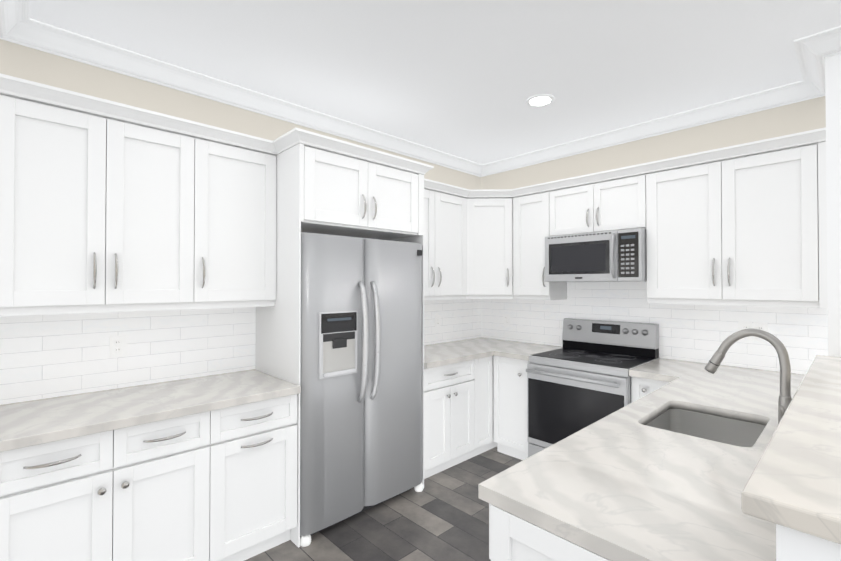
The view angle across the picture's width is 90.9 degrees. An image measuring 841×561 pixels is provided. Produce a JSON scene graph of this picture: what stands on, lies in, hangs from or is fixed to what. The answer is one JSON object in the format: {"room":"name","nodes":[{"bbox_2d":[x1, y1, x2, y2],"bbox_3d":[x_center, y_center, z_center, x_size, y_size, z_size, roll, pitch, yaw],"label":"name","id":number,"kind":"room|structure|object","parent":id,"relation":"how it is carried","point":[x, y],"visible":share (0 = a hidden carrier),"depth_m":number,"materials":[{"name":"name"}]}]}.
{"room":"kitchen","nodes":[
{"label":"kitchen","id":0,"kind":"room"},
{"bbox_2d":[0,39,480,404],"bbox_3d":[-0.729,0.144,3.270,3.980,2.745,0.150,1,-1,-44],"label":"wall","id":1,"kind":"structure","parent":0,"point":[28,63],"depth_m":2.38,"materials":[{"name":"paint"}]},
{"bbox_2d":[0,0,35,43],"bbox_3d":[-1.461,-1.199,1.466,0.112,0.092,1.230,1,-1,-44],"label":"crown molding","id":2,"kind":"structure","parent":1,"relation":"attached to","point":[18,25],"depth_m":1.92,"materials":[{"name":"white wood"}]},
{"bbox_2d":[0,307,255,404],"bbox_3d":[-1.560,0.375,2.366,1.232,0.433,0.007,1,-1,-44],"label":"tile backsplash","id":3,"kind":"structure","parent":1,"relation":"attached to","point":[49,356],"depth_m":2.26,"materials":[{"name":"white tile"}]},
{"bbox_2d":[109,335,124,357],"bbox_3d":[-1.658,0.360,2.263,0.072,0.116,0.008,1,-1,-44],"label":"electrical outlet","id":4,"kind":"object","parent":3,"relation":"attached to","point":[116,346],"visible":1,"depth_m":2.26,"materials":[{"name":"white plastic"}]},
{"bbox_2d":[0,94,275,315],"bbox_3d":[-1.437,-0.314,2.244,1.230,0.940,0.360,1,-1,-44],"label":"upper cabinet","id":5,"kind":"object","parent":1,"relation":"attached to","point":[98,214],"visible":1,"depth_m":2.04,"materials":[{"name":"white wood"}]},
{"bbox_2d":[0,21,483,176],"bbox_3d":[-0.639,-1.182,3.188,3.680,0.092,0.112,1,-1,-44],"label":"crown molding","id":6,"kind":"structure","parent":1,"relation":"attached to","point":[50,39],"depth_m":2.58,"materials":[{"name":"white wood"}]},
{"bbox_2d":[424,189,467,300],"bbox_3d":[0.055,-0.299,3.660,0.899,0.940,0.370,1,-1,-44],"label":"upper cabinet","id":7,"kind":"object","parent":1,"relation":"attached to","point":[445,215],"depth_m":3.64,"materials":[{"name":"white wood"}]},
{"bbox_2d":[424,299,480,344],"bbox_3d":[0.127,0.392,3.975,1.448,0.433,0.007,1,-1,-44],"label":"tile backsplash","id":8,"kind":"structure","parent":1,"relation":"attached to","point":[460,319],"depth_m":4.15,"materials":[{"name":"white tile"}]},
{"bbox_2d":[468,198,507,298],"bbox_3d":[0.620,-0.295,4.029,0.681,0.940,0.616,1,-1,-44],"label":"upper cabinet","id":9,"kind":"object","parent":1,"relation":"attached to","point":[487,217],"depth_m":3.83,"materials":[{"name":"white wood"}]},
{"bbox_2d":[245,447,522,560],"bbox_3d":[-0.183,1.523,-1.026,9.200,0.100,7.200,1,-1,-44],"label":"floor","id":10,"kind":"structure","parent":0,"point":[443,515],"depth_m":2.52,"materials":[{"name":"wood"}]},
{"bbox_2d":[0,369,300,560],"bbox_3d":[-1.338,1.048,2.127,1.230,0.914,0.646,1,-1,-44],"label":"base cabinet","id":11,"kind":"object","parent":10,"relation":"on","point":[204,468],"visible":1,"depth_m":1.91,"materials":[{"name":"white wood"}]},
{"bbox_2d":[255,143,423,547],"bbox_3d":[-0.531,0.368,2.897,0.988,2.290,0.656,1,-1,-44],"label":"surround","id":12,"kind":"object","parent":10,"relation":"on","point":[318,191],"visible":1,"depth_m":2.55,"materials":[{"name":"white wood"}]},
{"bbox_2d":[300,232,422,546],"bbox_3d":[-0.500,0.618,2.862,0.966,1.790,0.708,1,-1,-44],"label":"refrigerator","id":13,"kind":"object","parent":10,"relation":"on","point":[361,386],"visible":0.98,"depth_m":2.57,"materials":[{"name":"grey metal"}]},
{"bbox_2d":[424,369,467,478],"bbox_3d":[0.045,1.083,3.472,0.645,0.873,0.608,1,-1,-44],"label":"base cabinet","id":14,"kind":"object","parent":10,"relation":"on","point":[445,394],"depth_m":3.20,"materials":[{"name":"white wood"}]},
{"bbox_2d":[424,337,562,376],"bbox_3d":[0.469,0.627,3.618,1.454,0.040,0.988,1,-1,-44],"label":"countertop","id":15,"kind":"structure","parent":14,"relation":"on","point":[475,355],"depth_m":3.53,"materials":[{"name":"white stone"}]},
{"bbox_2d":[468,369,495,458],"bbox_3d":[0.334,1.085,3.709,0.341,0.873,0.663,1,-1,-44],"label":"base cabinet","id":16,"kind":"object","parent":10,"relation":"on","point":[475,396],"depth_m":3.53,"materials":[{"name":"white wood"}]},
{"bbox_2d":[496,357,529,459],"bbox_3d":[0.958,1.085,3.674,0.663,0.873,0.400,1,-1,-44],"label":"base cabinet","id":17,"kind":"object","parent":10,"relation":"on","point":[511,381],"depth_m":3.49,"materials":[{"name":"white wood"}]},
{"bbox_2d":[526,318,658,457],"bbox_3d":[1.324,0.927,3.223,0.736,1.180,0.754,1,-1,-44],"label":"range","id":18,"kind":"object","parent":10,"relation":"on","point":[579,380],"visible":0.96,"depth_m":3.16,"materials":[{"name":"silver metal"}]},
{"bbox_2d":[478,358,804,560],"bbox_3d":[1.237,1.047,1.958,2.628,0.914,0.948,1,-1,-44],"label":"base cabinet","id":19,"kind":"object","parent":10,"relation":"on","point":[625,483],"visible":0.83,"depth_m":1.18,"materials":[{"name":"painted wood"},{"name":"brushed nickel"}]},
{"bbox_2d":[646,409,765,446],"bbox_3d":[1.196,0.729,1.742,0.545,0.200,0.420,1,-1,-44],"label":"sink basin","id":20,"kind":"object","parent":19,"relation":"in","point":[734,432],"visible":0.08,"depth_m":1.93,"materials":[{"name":"silver metal"}]},
{"bbox_2d":[704,328,791,423],"bbox_3d":[1.282,0.387,1.629,0.110,0.396,0.287,1,-1,-44],"label":"faucet","id":21,"kind":"object","parent":19,"relation":"on","point":[717,358],"visible":0.92,"depth_m":1.58,"materials":[{"name":"silver metal"}]},
{"bbox_2d":[29,0,840,164],"bbox_3d":[-0.183,-1.321,-0.997,9.200,0.100,7.200,1,-1,-44],"label":"ceiling","id":22,"kind":"structure","parent":0,"point":[465,79],"depth_m":2.26,"materials":[{"name":"paint"}]},
{"bbox_2d":[525,94,554,106],"bbox_3d":[0.820,-1.227,2.833,0.195,0.008,0.195,1,-1,-44],"label":"recessed light","id":23,"kind":"object","parent":22,"relation":"in","point":[541,100],"visible":1,"depth_m":2.82,"materials":[{"name":"white"}]},
{"bbox_2d":[481,96,825,374],"bbox_3d":[1.688,0.147,3.509,0.150,2.745,2.840,1,-1,-44],"label":"wall","id":24,"kind":"structure","parent":0,"point":[803,116],"depth_m":3.13,"materials":[{"name":"paint"}]},
{"bbox_2d":[508,192,566,299],"bbox_3d":[1.054,-0.298,3.800,0.370,0.940,0.434,1,-1,-44],"label":"upper cabinet","id":25,"kind":"object","parent":24,"relation":"attached to","point":[528,214],"depth_m":3.71,"materials":[{"name":"white wood"}]},
{"bbox_2d":[548,174,647,235],"bbox_3d":[1.485,-0.573,3.384,0.323,0.398,0.763,1,-1,-44],"label":"upper cabinet","id":26,"kind":"object","parent":24,"relation":"attached to","point":[618,204],"depth_m":3.24,"materials":[{"name":"white wood"}]},
{"bbox_2d":[545,228,646,281],"bbox_3d":[1.431,-0.180,3.330,0.466,0.380,0.756,1,-1,-44],"label":"microwave","id":27,"kind":"object","parent":26,"relation":"attached to","point":[613,256],"visible":1,"depth_m":3.16,"materials":[{"name":"silver metal"}]},
{"bbox_2d":[481,282,827,374],"bbox_3d":[1.583,0.286,3.505,0.007,0.634,2.699,1,-1,-44],"label":"tile backsplash","id":28,"kind":"structure","parent":24,"relation":"attached to","point":[695,333],"depth_m":3.13,"materials":[{"name":"white tile"}]},
{"bbox_2d":[739,322,751,338],"bbox_3d":[2.219,0.341,2.826,0.008,0.116,0.072,1,-1,-44],"label":"electrical outlet","id":29,"kind":"object","parent":28,"relation":"attached to","point":[744,325],"visible":0.56,"depth_m":2.82,"materials":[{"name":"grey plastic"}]},
{"bbox_2d":[754,322,767,339],"bbox_3d":[2.275,0.340,2.768,0.008,0.116,0.072,1,-1,-44],"label":"electrical outlet","id":30,"kind":"object","parent":28,"relation":"attached to","point":[762,326],"visible":0.52,"depth_m":2.77,"materials":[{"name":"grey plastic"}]},
{"bbox_2d":[484,82,824,175],"bbox_3d":[1.587,-1.179,3.440,0.112,0.092,2.580,1,-1,-44],"label":"crown molding","id":31,"kind":"structure","parent":24,"relation":"attached to","point":[783,95],"depth_m":3.16,"materials":[{"name":"white wood"}]},
{"bbox_2d":[646,141,827,308],"bbox_3d":[2.074,-0.308,2.764,0.323,0.940,0.939,1,-1,-44],"label":"upper cabinet","id":32,"kind":"object","parent":24,"relation":"attached to","point":[750,230],"depth_m":2.60,"materials":[{"name":"white wood"}]},
{"bbox_2d":[0,73,825,197],"bbox_3d":[0.249,-0.819,2.041,3.383,0.062,2.403,1,-1,-44],"label":"crown molding","id":33,"kind":"structure","parent":32,"relation":"attached to","point":[16,87],"depth_m":2.44,"materials":[{"name":"white wood"}]},
{"bbox_2d":[776,53,840,560],"bbox_3d":[1.611,0.127,1.570,2.640,2.745,0.140,1,-1,-44],"label":"wall","id":34,"kind":"structure","parent":0,"point":[833,120],"depth_m":2.10,"materials":[{"name":"white"}]},
{"bbox_2d":[741,355,840,543],"bbox_3d":[1.432,0.395,1.303,2.057,0.040,0.365,1,-1,-44],"label":"bar","id":35,"kind":"object","parent":34,"relation":"on","point":[794,481],"visible":1,"depth_m":0.83,"materials":[{"name":"stone"}]},
{"bbox_2d":[794,30,831,99],"bbox_3d":[2.171,-1.191,2.291,0.572,0.092,0.112,1,-1,-44],"label":"crown molding","id":36,"kind":"structure","parent":34,"relation":"attached to","point":[812,50],"depth_m":2.24,"materials":[{"name":"white wood"}]}
]}

